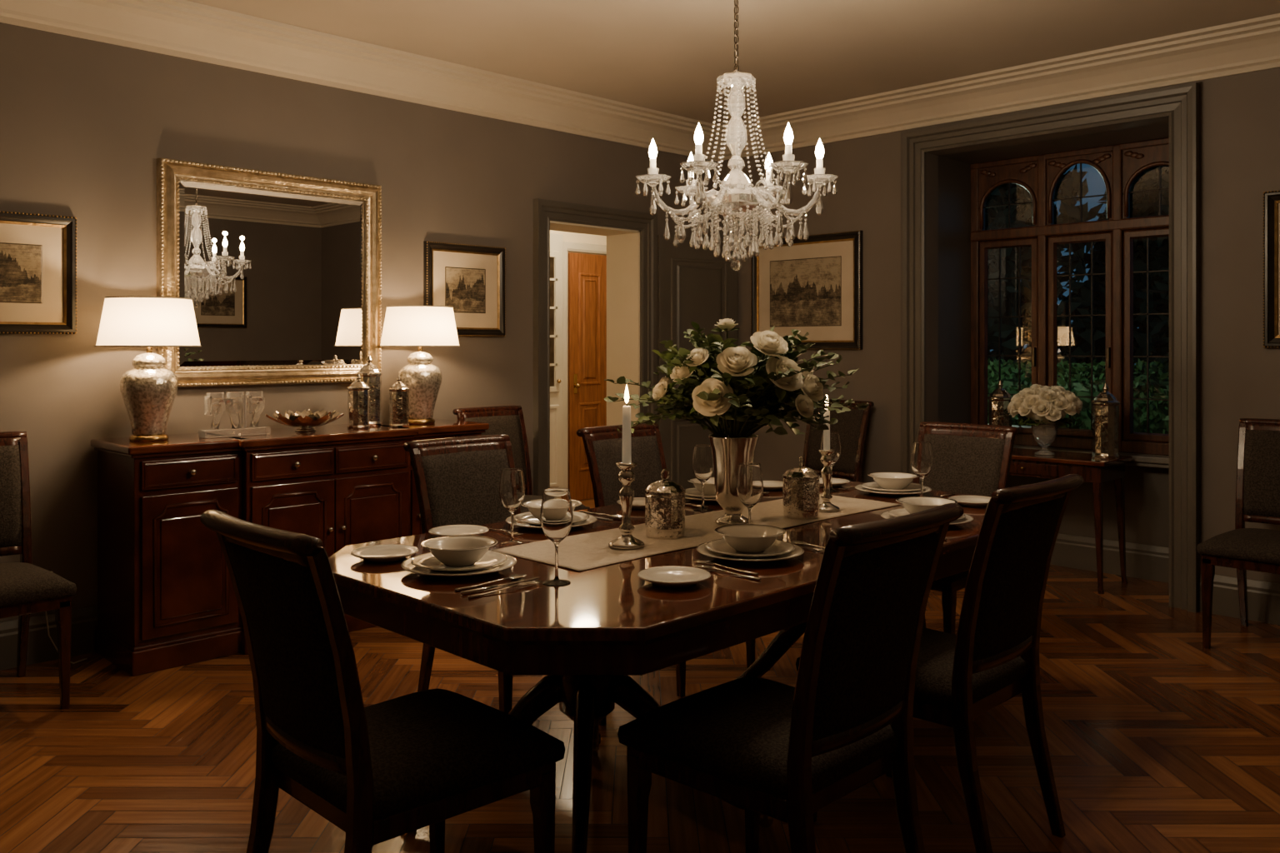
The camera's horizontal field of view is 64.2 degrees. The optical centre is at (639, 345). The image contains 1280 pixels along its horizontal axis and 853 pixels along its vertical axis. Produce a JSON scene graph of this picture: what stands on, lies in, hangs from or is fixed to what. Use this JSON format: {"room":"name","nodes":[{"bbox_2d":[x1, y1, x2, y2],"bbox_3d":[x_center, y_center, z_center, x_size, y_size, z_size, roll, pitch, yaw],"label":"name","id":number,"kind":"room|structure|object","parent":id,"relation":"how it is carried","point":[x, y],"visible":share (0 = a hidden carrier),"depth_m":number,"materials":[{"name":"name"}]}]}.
{"room":"dining room","nodes":[
{"label":"dining room","id":0,"kind":"room"},
{"bbox_2d":[0,22,715,622],"bbox_3d":[-2.019,-0.100,5.123,7.290,2.900,0.300,0,0,-45],"label":"wall","id":1,"kind":"structure","parent":0,"point":[85,124],"depth_m":4.86,"materials":[{"name":"paint"}]},
{"bbox_2d":[0,210,77,334],"bbox_3d":[-2.704,-0.305,4.200,0.700,0.510,0.034,0,0,-45],"label":"framed piece","id":2,"kind":"object","parent":1,"relation":"attached to","point":[38,254],"visible":1,"depth_m":4.34,"materials":[{"name":"black paint"}]},
{"bbox_2d":[0,606,97,670],"bbox_3d":[-2.513,1.252,4.401,5.270,0.195,0.022,0,0,-45],"label":"baseboard","id":3,"kind":"structure","parent":1,"relation":"attached to","point":[84,622],"depth_m":4.36,"materials":[{"name":"paint"}]},
{"bbox_2d":[45,571,87,664],"bbox_3d":[-2.480,1.158,4.360,0.208,0.377,0.068,0,0,5],"label":"power cord","id":4,"kind":"object","parent":1,"relation":"attached to","point":[52,641],"visible":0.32,"depth_m":4.33,"materials":[{"name":"white paint"}]},
{"bbox_2d":[156,157,381,387],"bbox_3d":[-1.802,-0.335,5.087,1.146,1.053,0.056,0,0,-45],"label":"wall mirror","id":5,"kind":"object","parent":1,"relation":"attached to","point":[275,278],"visible":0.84,"depth_m":5.05,"materials":[{"name":"gold wood"}]},
{"bbox_2d":[423,240,505,336],"bbox_3d":[-1.005,-0.320,5.899,0.552,0.530,0.034,0,0,-45],"label":"framed piece","id":6,"kind":"object","parent":1,"relation":"attached to","point":[470,279],"visible":0.88,"depth_m":5.92,"materials":[{"name":"black paint"}]},
{"bbox_2d":[550,220,639,425],"bbox_3d":[-0.400,0.285,6.757,0.810,2.130,0.319,0,0,-45],"label":"trim","id":7,"kind":"structure","parent":1,"relation":"attached to","point":[622,245],"depth_m":7.03,"materials":[{"name":"paint"}]},
{"bbox_2d":[533,198,657,495],"bbox_3d":[-0.269,0.225,6.626,1.050,2.250,0.050,0,0,-45],"label":"doorway","id":8,"kind":"structure","parent":1,"relation":"in","point":[545,211],"depth_m":6.34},
{"bbox_2d":[0,0,1279,161],"bbox_3d":[0.209,-1.450,2.896,6.990,0.199,6.000,0,0,-45],"label":"trim","id":9,"kind":"structure","parent":1,"relation":"attached to","point":[180,28],"depth_m":5.46,"materials":[{"name":"paint"}]},
{"bbox_2d":[657,235,737,489],"bbox_3d":[0.407,0.295,7.146,0.660,2.100,0.158,0,0,-31],"label":"door","id":10,"kind":"structure","parent":1,"relation":"in","point":[699,287],"depth_m":7.06,"materials":[{"name":"paint"}]},
{"bbox_2d":[550,230,606,255],"bbox_3d":[-0.743,0.000,8.803,5.000,2.700,0.100,0,0,-45],"label":"wall","id":11,"kind":"structure","parent":0,"point":[567,237],"depth_m":8.97,"materials":[{"name":"beige paint"}]},
{"bbox_2d":[563,241,606,489],"bbox_3d":[-0.339,0.225,9.107,0.980,2.250,0.040,0,0,-45],"label":"door frame","id":12,"kind":"structure","parent":11,"relation":"attached to","point":[567,246],"depth_m":8.78,"materials":[{"name":"white paint"}]},
{"bbox_2d":[568,252,606,500],"bbox_3d":[-0.315,0.270,9.083,0.800,2.150,0.099,0,0,-45],"label":"door","id":13,"kind":"structure","parent":11,"relation":"in","point":[587,272],"depth_m":8.92,"materials":[{"name":"brown wood"}]},
{"bbox_2d":[0,498,1279,852],"bbox_3d":[0.460,1.375,4.349,9.800,0.050,8.100,0,0,-45],"label":"floor","id":14,"kind":"structure","parent":0,"point":[1159,741],"depth_m":3.34,"materials":[{"name":"brown wood"}]},
{"bbox_2d":[0,431,76,709],"bbox_3d":[-2.497,0.851,3.855,0.492,0.999,0.648,0,0,-45],"label":"dining chair","id":15,"kind":"object","parent":14,"relation":"on","point":[27,588],"visible":1,"depth_m":3.97,"materials":[{"name":"fabric"}]},
{"bbox_2d":[90,419,489,676],"bbox_3d":[-1.587,0.880,4.924,1.800,0.940,0.542,0,0,-45],"label":"sideboard","id":16,"kind":"object","parent":14,"relation":"on","point":[167,599],"visible":0.68,"depth_m":4.41,"materials":[{"name":"brown wood"}]},
{"bbox_2d":[95,296,201,441],"bbox_3d":[-2.131,0.099,4.431,0.418,0.622,0.418,0,0,-45],"label":"table lamp","id":17,"kind":"object","parent":16,"relation":"on","point":[148,390],"visible":1,"depth_m":4.33,"materials":[{"name":"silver metal"}]},
{"bbox_2d":[198,390,270,438],"bbox_3d":[-1.835,0.309,4.628,0.300,0.200,0.080,0,0,-45],"label":"sculpture","id":18,"kind":"object","parent":16,"relation":"on","point":[244,404],"visible":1,"depth_m":4.61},
{"bbox_2d":[265,409,344,431],"bbox_3d":[-1.603,0.361,4.903,0.353,0.097,0.358,0,0,-45],"label":"bowl","id":19,"kind":"object","parent":16,"relation":"on","point":[305,421],"visible":1,"depth_m":4.82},
{"bbox_2d":[346,374,369,429],"bbox_3d":[-1.400,0.275,5.077,0.112,0.270,0.112,0,0,-45],"label":"jar","id":20,"kind":"object","parent":16,"relation":"on","point":[357,391],"visible":1,"depth_m":5.04,"materials":[{"name":"silver metal"}]},
{"bbox_2d":[355,355,382,426],"bbox_3d":[-1.393,0.230,5.254,0.134,0.360,0.134,0,0,-45],"label":"jar","id":21,"kind":"object","parent":16,"relation":"on","point":[369,373],"visible":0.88,"depth_m":5.21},
{"bbox_2d":[388,376,409,427],"bbox_3d":[-1.223,0.281,5.183,0.107,0.256,0.107,0,0,28],"label":"jar","id":22,"kind":"object","parent":16,"relation":"on","point":[398,392],"visible":1,"depth_m":5.14,"materials":[{"name":"silver metal"}]},
{"bbox_2d":[379,305,459,424],"bbox_3d":[-1.163,0.099,5.399,0.418,0.622,0.418,0,0,-45],"label":"table lamp","id":23,"kind":"object","parent":16,"relation":"on","point":[419,327],"visible":0.96,"depth_m":5.29,"materials":[{"name":"fabric"}]},
{"bbox_2d":[200,510,564,852],"bbox_3d":[-0.567,0.851,2.233,0.492,0.999,0.648,0,0,45],"label":"dining chair","id":24,"kind":"object","parent":14,"relation":"on","point":[382,772],"visible":1,"depth_m":2.08,"materials":[{"name":"brown wood"}]},
{"bbox_2d":[403,435,606,725],"bbox_3d":[-0.493,0.851,3.696,0.492,0.999,0.648,0,0,-45],"label":"dining chair","id":25,"kind":"object","parent":14,"relation":"on","point":[457,479],"visible":0.35,"depth_m":3.81,"materials":[{"name":"fabric"}]},
{"bbox_2d":[452,405,589,513],"bbox_3d":[-0.673,0.851,5.665,0.492,0.999,0.648,0,0,-45],"label":"dining chair","id":26,"kind":"object","parent":14,"relation":"on","point":[502,420],"visible":0.38,"depth_m":5.89,"materials":[{"name":"brown wood"}]},
{"bbox_2d":[550,233,563,488],"bbox_3d":[-0.886,0.200,8.495,0.640,2.300,0.125,0,0,-45],"label":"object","id":27,"kind":"object","parent":14,"relation":"on","point":[556,240],"visible":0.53,"depth_m":8.64,"materials":[{"name":"white paint"}]},
{"bbox_2d":[329,480,991,852],"bbox_3d":[0.304,0.970,3.309,2.490,0.760,1.250,0,0,-45],"label":"dining table","id":28,"kind":"object","parent":14,"relation":"on","point":[587,635],"visible":0.38,"depth_m":2.48,"materials":[{"name":"brown wood"}]},
{"bbox_2d":[350,544,418,562],"bbox_3d":[-0.707,0.579,2.828,0.184,0.023,0.184,0,0,-45],"label":"plate","id":29,"kind":"object","parent":28,"relation":"on","point":[384,552],"visible":1,"depth_m":2.86,"materials":[{"name":"white ceramic"}]},
{"bbox_2d":[400,553,516,578],"bbox_3d":[-0.474,0.579,2.680,0.300,0.023,0.300,0,0,-45],"label":"dinner plate","id":30,"kind":"object","parent":28,"relation":"on","point":[406,565],"visible":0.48,"depth_m":2.62,"materials":[{"name":"white ceramic"}]},
{"bbox_2d":[410,550,507,573],"bbox_3d":[-0.474,0.570,2.680,0.250,0.023,0.250,0,0,-45],"label":"salad plate","id":31,"kind":"object","parent":30,"relation":"on","point":[427,561],"visible":0.69,"depth_m":2.67,"materials":[{"name":"white ceramic"}]},
{"bbox_2d":[420,535,498,567],"bbox_3d":[-0.474,0.545,2.680,0.200,0.057,0.200,0,0,-45],"label":"soup bowl","id":32,"kind":"object","parent":31,"relation":"on","point":[451,551],"visible":1,"depth_m":2.66,"materials":[{"name":"white ceramic"}]},
{"bbox_2d":[428,525,489,537],"bbox_3d":[-0.559,0.579,3.147,0.184,0.023,0.184,0,0,-45],"label":"plate","id":33,"kind":"object","parent":28,"relation":"on","point":[451,530],"visible":0.71,"depth_m":3.19,"materials":[{"name":"white ceramic"}]},
{"bbox_2d":[454,574,526,591],"bbox_3d":[-0.367,0.586,2.526,0.038,0.008,0.213,0,0,45],"label":"spoon","id":34,"kind":"object","parent":28,"relation":"on","point":[516,576],"visible":1,"depth_m":2.53,"materials":[{"name":"silver metal"}]},
{"bbox_2d":[460,577,539,594],"bbox_3d":[-0.337,0.586,2.496,0.016,0.007,0.236,0,0,45],"label":"knife","id":35,"kind":"object","parent":28,"relation":"on","point":[472,591],"visible":1,"depth_m":2.48,"materials":[{"name":"silver metal"}]},
{"bbox_2d":[466,580,543,599],"bbox_3d":[-0.323,0.585,2.456,0.024,0.010,0.216,0,0,45],"label":"fork","id":36,"kind":"object","parent":28,"relation":"on","point":[537,582],"visible":1,"depth_m":2.46,"materials":[{"name":"silver metal"}]},
{"bbox_2d":[487,527,522,534],"bbox_3d":[-0.447,0.585,3.233,0.024,0.010,0.216,0,0,-45],"label":"fork","id":37,"kind":"object","parent":28,"relation":"on","point":[505,531],"visible":0.77,"depth_m":3.19,"materials":[{"name":"silver metal"}]},
{"bbox_2d":[499,468,524,545],"bbox_3d":[-0.382,0.480,3.048,0.078,0.221,0.078,0,0,-45],"label":"wine glass","id":38,"kind":"object","parent":28,"relation":"on","point":[512,485],"visible":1,"depth_m":3.02,"materials":[{"name":"clear"}]},
{"bbox_2d":[505,514,597,530],"bbox_3d":[-0.290,0.579,3.345,0.300,0.023,0.300,0,0,-45],"label":"dinner plate","id":39,"kind":"object","parent":28,"relation":"on","point":[592,519],"visible":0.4,"depth_m":3.31,"materials":[{"name":"white ceramic"}]},
{"bbox_2d":[513,511,589,526],"bbox_3d":[-0.290,0.570,3.345,0.250,0.023,0.250,0,0,-45],"label":"salad plate","id":40,"kind":"object","parent":39,"relation":"on","point":[526,517],"visible":0.45,"depth_m":3.36,"materials":[{"name":"white ceramic"}]},
{"bbox_2d":[521,499,581,521],"bbox_3d":[-0.290,0.545,3.345,0.200,0.057,0.200,0,0,-45],"label":"soup bowl","id":41,"kind":"object","parent":40,"relation":"on","point":[533,507],"visible":0.41,"depth_m":3.34,"materials":[{"name":"white ceramic"}]},
{"bbox_2d":[540,488,573,586],"bbox_3d":[-0.207,0.474,2.536,0.082,0.232,0.082,0,0,-45],"label":"wine glass","id":42,"kind":"object","parent":28,"relation":"on","point":[556,514],"visible":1,"depth_m":2.51,"materials":[{"name":"clear"}]},
{"bbox_2d":[579,510,622,518],"bbox_3d":[-0.137,0.586,3.545,0.038,0.008,0.213,0,0,-45],"label":"spoon","id":43,"kind":"object","parent":28,"relation":"on","point":[580,511],"visible":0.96,"depth_m":3.52,"materials":[{"name":"silver metal"}]},
{"bbox_2d":[490,510,724,571],"bbox_3d":[0.063,0.587,3.143,1.019,0.005,0.393,0,0,-45],"label":"table runner","id":44,"kind":"object","parent":28,"relation":"on","point":[581,552],"depth_m":2.98,"materials":[{"name":"fabric"}]},
{"bbox_2d":[608,385,644,549],"bbox_3d":[-0.039,0.349,2.981,0.108,0.472,0.108,0,0,-45],"label":"candlestick","id":45,"kind":"object","parent":44,"relation":"on","point":[626,542],"visible":1,"depth_m":2.97,"materials":[{"name":"silver metal"}]},
{"bbox_2d":[645,468,685,539],"bbox_3d":[0.078,0.481,3.140,0.127,0.208,0.125,0,0,-45],"label":"canister","id":46,"kind":"object","parent":44,"relation":"on","point":[664,498],"visible":1,"depth_m":3.09,"materials":[{"name":"metal"}]},
{"bbox_2d":[616,497,644,509],"bbox_3d":[0.007,0.579,3.727,0.184,0.023,0.184,0,0,-45],"label":"bowl","id":47,"kind":"object","parent":28,"relation":"on","point":[638,503],"visible":0.38,"depth_m":3.75,"materials":[{"name":"white ceramic"}]},
{"bbox_2d":[637,565,710,588],"bbox_3d":[0.085,0.579,2.538,0.184,0.023,0.184,0,0,-45],"label":"plate","id":48,"kind":"object","parent":28,"relation":"on","point":[669,577],"visible":1,"depth_m":2.56,"materials":[{"name":"white ceramic"}]},
{"bbox_2d":[685,503,708,507],"bbox_3d":[0.165,0.585,3.767,0.024,0.010,0.216,0,0,-45],"label":"fork","id":49,"kind":"object","parent":28,"relation":"on","point":[693,505],"visible":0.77,"depth_m":3.72,"materials":[{"name":"silver metal"}]},
{"bbox_2d":[685,495,718,503],"bbox_3d":[0.283,0.579,3.917,0.300,0.023,0.300,0,0,-45],"label":"dinner plate","id":50,"kind":"object","parent":28,"relation":"on","point":[687,497],"visible":0.26,"depth_m":3.81,"materials":[{"name":"white ceramic"}]},
{"bbox_2d":[685,487,715,499],"bbox_3d":[0.283,0.570,3.917,0.250,0.023,0.250,0,0,-45],"label":"salad plate","id":51,"kind":"object","parent":50,"relation":"on","point":[694,492],"visible":0.32,"depth_m":3.92,"materials":[{"name":"white ceramic"}]},
{"bbox_2d":[687,476,715,495],"bbox_3d":[0.283,0.545,3.917,0.200,0.057,0.200,0,0,-45],"label":"soup bowl","id":52,"kind":"object","parent":51,"relation":"on","point":[709,488],"visible":0.46,"depth_m":3.87,"materials":[{"name":"white ceramic"}]},
{"bbox_2d":[691,445,714,511],"bbox_3d":[0.226,0.474,3.663,0.082,0.232,0.082,0,0,-45],"label":"wine glass","id":53,"kind":"object","parent":28,"relation":"on","point":[702,467],"visible":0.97,"depth_m":3.63,"materials":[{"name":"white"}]},
{"bbox_2d":[691,560,758,575],"bbox_3d":[0.224,0.585,2.696,0.024,0.010,0.216,0,0,-45],"label":"fork","id":54,"kind":"object","parent":28,"relation":"on","point":[695,561],"visible":1,"depth_m":2.70,"materials":[{"name":"silver metal"}]},
{"bbox_2d":[693,564,760,580],"bbox_3d":[0.224,0.585,2.639,0.024,0.010,0.216,0,0,-45],"label":"fork","id":55,"kind":"object","parent":28,"relation":"on","point":[698,566],"visible":1,"depth_m":2.65,"materials":[{"name":"silver metal"}]},
{"bbox_2d":[736,462,763,524],"bbox_3d":[0.332,0.474,3.090,0.082,0.232,0.082,0,0,-45],"label":"wine glass","id":56,"kind":"object","parent":28,"relation":"on","point":[749,478],"visible":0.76,"depth_m":3.06,"materials":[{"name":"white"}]},
{"bbox_2d":[696,541,804,563],"bbox_3d":[0.308,0.579,2.853,0.300,0.023,0.300,0,0,-45],"label":"dinner plate","id":57,"kind":"object","parent":28,"relation":"on","point":[798,551],"visible":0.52,"depth_m":2.79,"materials":[{"name":"white ceramic"}]},
{"bbox_2d":[705,539,794,559],"bbox_3d":[0.308,0.570,2.853,0.250,0.023,0.250,0,0,-45],"label":"salad plate","id":58,"kind":"object","parent":57,"relation":"on","point":[720,546],"visible":0.7,"depth_m":2.84,"materials":[{"name":"white ceramic"}]},
{"bbox_2d":[714,524,785,554],"bbox_3d":[0.308,0.545,2.853,0.200,0.057,0.200,0,0,-45],"label":"soup bowl","id":59,"kind":"object","parent":58,"relation":"on","point":[744,538],"visible":1,"depth_m":2.83,"materials":[{"name":"white ceramic"}]},
{"bbox_2d":[763,480,783,490],"bbox_3d":[0.530,0.579,4.207,0.184,0.023,0.184,0,0,-45],"label":"plate","id":60,"kind":"object","parent":28,"relation":"on","point":[767,485],"visible":0.58,"depth_m":4.24,"materials":[{"name":"white ceramic"}]},
{"bbox_2d":[790,540,824,548],"bbox_3d":[0.526,0.586,2.967,0.038,0.008,0.213,0,0,-45],"label":"spoon","id":61,"kind":"object","parent":28,"relation":"on","point":[796,542],"visible":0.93,"depth_m":3.02,"materials":[{"name":"silver metal"}]},
{"bbox_2d":[799,545,824,552],"bbox_3d":[0.491,0.586,2.948,0.016,0.007,0.236,0,0,-45],"label":"knife","id":62,"kind":"object","parent":28,"relation":"on","point":[806,547],"visible":0.4,"depth_m":2.93,"materials":[{"name":"silver metal"}]},
{"bbox_2d":[741,494,901,528],"bbox_3d":[0.578,0.587,3.655,0.726,0.005,0.396,0,0,-45],"label":"table runner","id":63,"kind":"object","parent":28,"relation":"on","point":[771,512],"depth_m":3.62,"materials":[{"name":"fabric"}]},
{"bbox_2d":[604,318,869,525],"bbox_3d":[0.277,0.247,3.347,0.847,0.676,0.852,0,0,-31],"label":"vase","id":64,"kind":"object","parent":63,"relation":"on","point":[730,387],"visible":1,"depth_m":3.20,"materials":[{"name":"silver metal"}]},
{"bbox_2d":[782,455,819,519],"bbox_3d":[0.551,0.481,3.493,0.125,0.208,0.127,0,0,22],"label":"canister","id":65,"kind":"object","parent":63,"relation":"on","point":[801,484],"visible":1,"depth_m":3.44,"materials":[{"name":"metal"}]},
{"bbox_2d":[818,395,839,512],"bbox_3d":[0.665,0.378,3.635,0.095,0.415,0.095,0,0,-45],"label":"candlestick","id":66,"kind":"object","parent":63,"relation":"on","point":[827,460],"visible":0.85,"depth_m":3.62,"materials":[{"name":"silver metal"}]},
{"bbox_2d":[820,432,841,492],"bbox_3d":[0.774,0.471,4.140,0.083,0.237,0.083,0,0,-45],"label":"wine glass","id":67,"kind":"object","parent":28,"relation":"on","point":[835,442],"visible":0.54,"depth_m":4.11,"materials":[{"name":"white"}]},
{"bbox_2d":[819,477,849,487],"bbox_3d":[0.792,0.579,4.299,0.184,0.023,0.184,0,0,-45],"label":"plate","id":68,"kind":"object","parent":28,"relation":"on","point":[836,482],"visible":0.46,"depth_m":4.32,"materials":[{"name":"white ceramic"}]},
{"bbox_2d":[855,484,931,496],"bbox_3d":[1.011,0.579,4.080,0.300,0.023,0.300,0,0,-45],"label":"dinner plate","id":69,"kind":"object","parent":28,"relation":"on","point":[927,489],"visible":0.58,"depth_m":4.00,"materials":[{"name":"white ceramic"}]},
{"bbox_2d":[860,481,924,493],"bbox_3d":[1.011,0.570,4.080,0.250,0.023,0.250,0,0,-45],"label":"salad plate","id":70,"kind":"object","parent":69,"relation":"on","point":[912,487],"visible":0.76,"depth_m":4.08,"materials":[{"name":"white ceramic"}]},
{"bbox_2d":[867,471,918,489],"bbox_3d":[1.011,0.545,4.080,0.200,0.057,0.200,0,0,-45],"label":"soup bowl","id":71,"kind":"object","parent":70,"relation":"on","point":[886,480],"visible":0.96,"depth_m":4.04,"materials":[{"name":"white ceramic"}]},
{"bbox_2d":[910,441,933,496],"bbox_3d":[1.046,0.474,3.790,0.082,0.232,0.082,0,0,-45],"label":"wine glass","id":72,"kind":"object","parent":28,"relation":"on","point":[922,457],"visible":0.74,"depth_m":3.76,"materials":[{"name":"clear"}]},
{"bbox_2d":[880,510,973,526],"bbox_3d":[0.955,0.579,3.401,0.300,0.023,0.300,0,0,-45],"label":"dinner plate","id":73,"kind":"object","parent":28,"relation":"on","point":[885,515],"visible":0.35,"depth_m":3.38,"materials":[{"name":"white ceramic"}]},
{"bbox_2d":[888,508,965,519],"bbox_3d":[0.955,0.570,3.401,0.250,0.023,0.250,0,0,-45],"label":"salad plate","id":74,"kind":"object","parent":73,"relation":"on","point":[899,512],"visible":0.18,"depth_m":3.46,"materials":[{"name":"white ceramic"}]},
{"bbox_2d":[895,496,957,514],"bbox_3d":[0.955,0.545,3.401,0.200,0.057,0.200,0,0,-45],"label":"soup bowl","id":75,"kind":"object","parent":74,"relation":"on","point":[912,504],"visible":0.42,"depth_m":3.45,"materials":[{"name":"white ceramic"}]},
{"bbox_2d":[935,492,955,497],"bbox_3d":[1.160,0.586,3.963,0.016,0.007,0.236,0,0,45],"label":"knife","id":76,"kind":"object","parent":28,"relation":"on","point":[952,493],"visible":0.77,"depth_m":4.00,"materials":[{"name":"silver metal"}]},
{"bbox_2d":[948,495,991,507],"bbox_3d":[1.237,0.579,3.783,0.184,0.023,0.184,0,0,-45],"label":"plate","id":77,"kind":"object","parent":28,"relation":"on","point":[964,500],"visible":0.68,"depth_m":3.83,"materials":[{"name":"white ceramic"}]},
{"bbox_2d":[576,423,754,697],"bbox_3d":[0.105,0.851,4.293,0.492,0.999,0.648,0,0,-45],"label":"dining chair","id":78,"kind":"object","parent":14,"relation":"on","point":[602,445],"visible":0.34,"depth_m":4.39,"materials":[{"name":"fabric"}]},
{"bbox_2d":[617,503,963,852],"bbox_3d":[0.348,0.851,2.325,0.492,0.999,0.648,0,0,-45],"label":"dining chair","id":79,"kind":"object","parent":14,"relation":"on","point":[782,752],"visible":1,"depth_m":2.17,"materials":[{"name":"brown wood"}]},
{"bbox_2d":[802,399,874,482],"bbox_3d":[1.104,0.851,6.407,0.492,0.999,0.648,0,0,45],"label":"dining chair","id":80,"kind":"object","parent":14,"relation":"on","point":[851,426],"visible":0.27,"depth_m":6.49,"materials":[{"name":"fabric"}]},
{"bbox_2d":[795,474,1083,852],"bbox_3d":[0.843,0.851,2.849,0.492,0.999,0.648,0,0,-45],"label":"dining chair","id":81,"kind":"object","parent":14,"relation":"on","point":[961,677],"visible":0.73,"depth_m":2.63,"materials":[{"name":"brown wood"}]},
{"bbox_2d":[912,421,1019,634],"bbox_3d":[1.274,0.851,4.385,0.492,0.999,0.648,0,0,45],"label":"dining chair","id":82,"kind":"object","parent":14,"relation":"on","point":[973,459],"visible":0.31,"depth_m":4.50,"materials":[{"name":"fabric"}]},
{"bbox_2d":[1009,448,1132,594],"bbox_3d":[2.330,0.990,5.986,0.920,0.720,0.420,0,0,45],"label":"console table","id":83,"kind":"object","parent":14,"relation":"on","point":[1024,462],"visible":0.62,"depth_m":5.72,"materials":[{"name":"brown wood"}]},
{"bbox_2d":[987,380,1012,426],"bbox_3d":[2.206,0.419,6.251,0.151,0.420,0.151,0,0,34],"label":"lidded jar","id":84,"kind":"object","parent":83,"relation":"on","point":[999,399],"visible":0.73,"depth_m":6.20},
{"bbox_2d":[1006,384,1082,455],"bbox_3d":[2.343,0.425,5.902,0.390,0.408,0.397,0,0,-41],"label":"vase","id":85,"kind":"object","parent":83,"relation":"on","point":[1042,407],"visible":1,"depth_m":5.82,"materials":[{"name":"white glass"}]},
{"bbox_2d":[1090,383,1119,459],"bbox_3d":[2.627,0.419,5.759,0.151,0.420,0.151,0,0,-45],"label":"lantern","id":86,"kind":"object","parent":83,"relation":"on","point":[1105,405],"visible":1,"depth_m":5.71,"materials":[{"name":"metal"}]},
{"bbox_2d":[1196,418,1279,649],"bbox_3d":[2.886,0.851,4.612,0.492,0.999,0.648,0,0,45],"label":"dining chair","id":87,"kind":"object","parent":14,"relation":"on","point":[1257,486],"visible":1,"depth_m":4.79,"materials":[{"name":"brown wood"}]},
{"bbox_2d":[186,0,1279,124],"bbox_3d":[0.156,-1.600,2.949,7.290,0.100,6.450,0,0,-45],"label":"ceiling","id":88,"kind":"structure","parent":0,"point":[665,56],"depth_m":5.10,"materials":[{"name":"paint"}]},
{"bbox_2d":[635,0,838,270],"bbox_3d":[0.356,-0.912,3.750,0.719,1.276,0.722,0,0,-45],"label":"crystal chandelier","id":89,"kind":"object","parent":88,"relation":"hanging from","point":[737,199],"visible":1,"depth_m":3.71,"materials":[{"name":"clear glass"}]},
{"bbox_2d":[715,67,1279,584],"bbox_3d":[2.786,-0.100,5.367,0.150,2.900,6.150,0,0,-45],"label":"wall","id":90,"kind":"structure","parent":0,"point":[1240,113],"depth_m":5.18,"materials":[{"name":"paint"}]},
{"bbox_2d":[750,230,862,349],"bbox_3d":[1.112,-0.360,6.910,0.900,0.770,0.034,0,0,45],"label":"framed piece","id":91,"kind":"object","parent":90,"relation":"attached to","point":[813,286],"visible":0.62,"depth_m":6.86,"materials":[{"name":"black paint"}]},
{"bbox_2d":[900,82,1199,613],"bbox_3d":[2.234,0.010,5.770,1.680,2.680,0.060,0,0,45],"label":"window trim","id":92,"kind":"structure","parent":90,"relation":"in","point":[1181,103],"depth_m":5.27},
{"bbox_2d":[938,122,1169,548],"bbox_3d":[2.553,0.030,6.088,0.540,2.640,1.640,0,0,-45],"label":"window recess","id":93,"kind":"object","parent":90,"relation":"in","point":[1146,488],"visible":0.21,"depth_m":6.40,"materials":[{"name":"paint"}]},
{"bbox_2d":[970,137,1169,455],"bbox_3d":[2.680,-0.280,6.215,1.400,1.820,0.090,0,0,45],"label":"window","id":94,"kind":"structure","parent":93,"relation":"attached to","point":[1118,165],"depth_m":6.26,"materials":[{"name":"brown wood"}]},
{"bbox_2d":[1013,445,1169,468],"bbox_3d":[2.655,0.660,6.191,0.250,0.060,1.396,0,0,-45],"label":"window sill","id":95,"kind":"structure","parent":93,"relation":"attached to","point":[1140,460],"depth_m":5.84,"materials":[{"name":"paint"}]},
{"bbox_2d":[1050,533,1169,583],"bbox_3d":[2.651,1.252,6.186,1.400,0.195,0.022,0,0,45],"label":"baseboard","id":96,"kind":"structure","parent":93,"relation":"attached to","point":[1142,562],"depth_m":6.03,"materials":[{"name":"paint"}]},
{"bbox_2d":[1199,573,1279,625],"bbox_3d":[3.819,1.252,4.212,2.755,0.195,0.022,0,0,45],"label":"baseboard","id":97,"kind":"structure","parent":90,"relation":"attached to","point":[1263,598],"depth_m":5.02,"materials":[{"name":"paint"}]},
{"bbox_2d":[1262,190,1279,347],"bbox_3d":[3.360,-0.370,4.661,0.900,0.760,0.034,0,0,45],"label":"framed piece","id":98,"kind":"object","parent":90,"relation":"attached to","point":[1271,227],"visible":1,"depth_m":4.95,"materials":[{"name":"black paint"}]},
{"label":"outside","id":99,"kind":"structure","parent":0,"visible":0},
{"bbox_3d":[7.958,1.600,13.615,17.490,0.100,24.000,0,0,-45],"label":"lawn","id":100,"kind":"structure","parent":99,"visible":0},
{"bbox_2d":[987,189,1072,368],"bbox_3d":[4.846,-1.765,14.955,3.184,6.636,3.213,0,0,-45],"label":"tree","id":101,"kind":"object","parent":100,"relation":"on","point":[1029,219],"visible":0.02,"depth_m":14.19,"materials":[{"name":"green plant"}]},
{"bbox_2d":[985,164,1138,377],"bbox_3d":[4.524,-1.350,12.447,2.697,5.808,2.803,0,0,-45],"label":"tree","id":102,"kind":"object","parent":100,"relation":"on","point":[1068,186],"visible":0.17,"depth_m":11.86,"materials":[{"name":"green plant"}]},
{"bbox_2d":[987,357,1169,434],"bbox_3d":[3.842,0.852,9.499,1.029,1.503,10.002,0,0,-45],"label":"hedge","id":103,"kind":"object","parent":100,"relation":"on","point":[1080,386],"visible":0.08,"depth_m":8.94,"materials":[{"name":"green plant"}]},
{"bbox_2d":[1064,165,1169,379],"bbox_3d":[6.327,-0.633,12.736,2.335,4.377,2.464,0,0,-45],"label":"tree","id":104,"kind":"object","parent":100,"relation":"on","point":[1144,203],"visible":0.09,"depth_m":12.40,"materials":[{"name":"green plant"}]},
{"bbox_2d":[1133,182,1169,376],"bbox_3d":[6.628,-0.987,11.114,2.684,5.083,2.641,0,0,-45],"label":"tree","id":105,"kind":"object","parent":100,"relation":"on","point":[1157,304],"visible":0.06,"depth_m":11.26,"materials":[{"name":"green plant"}]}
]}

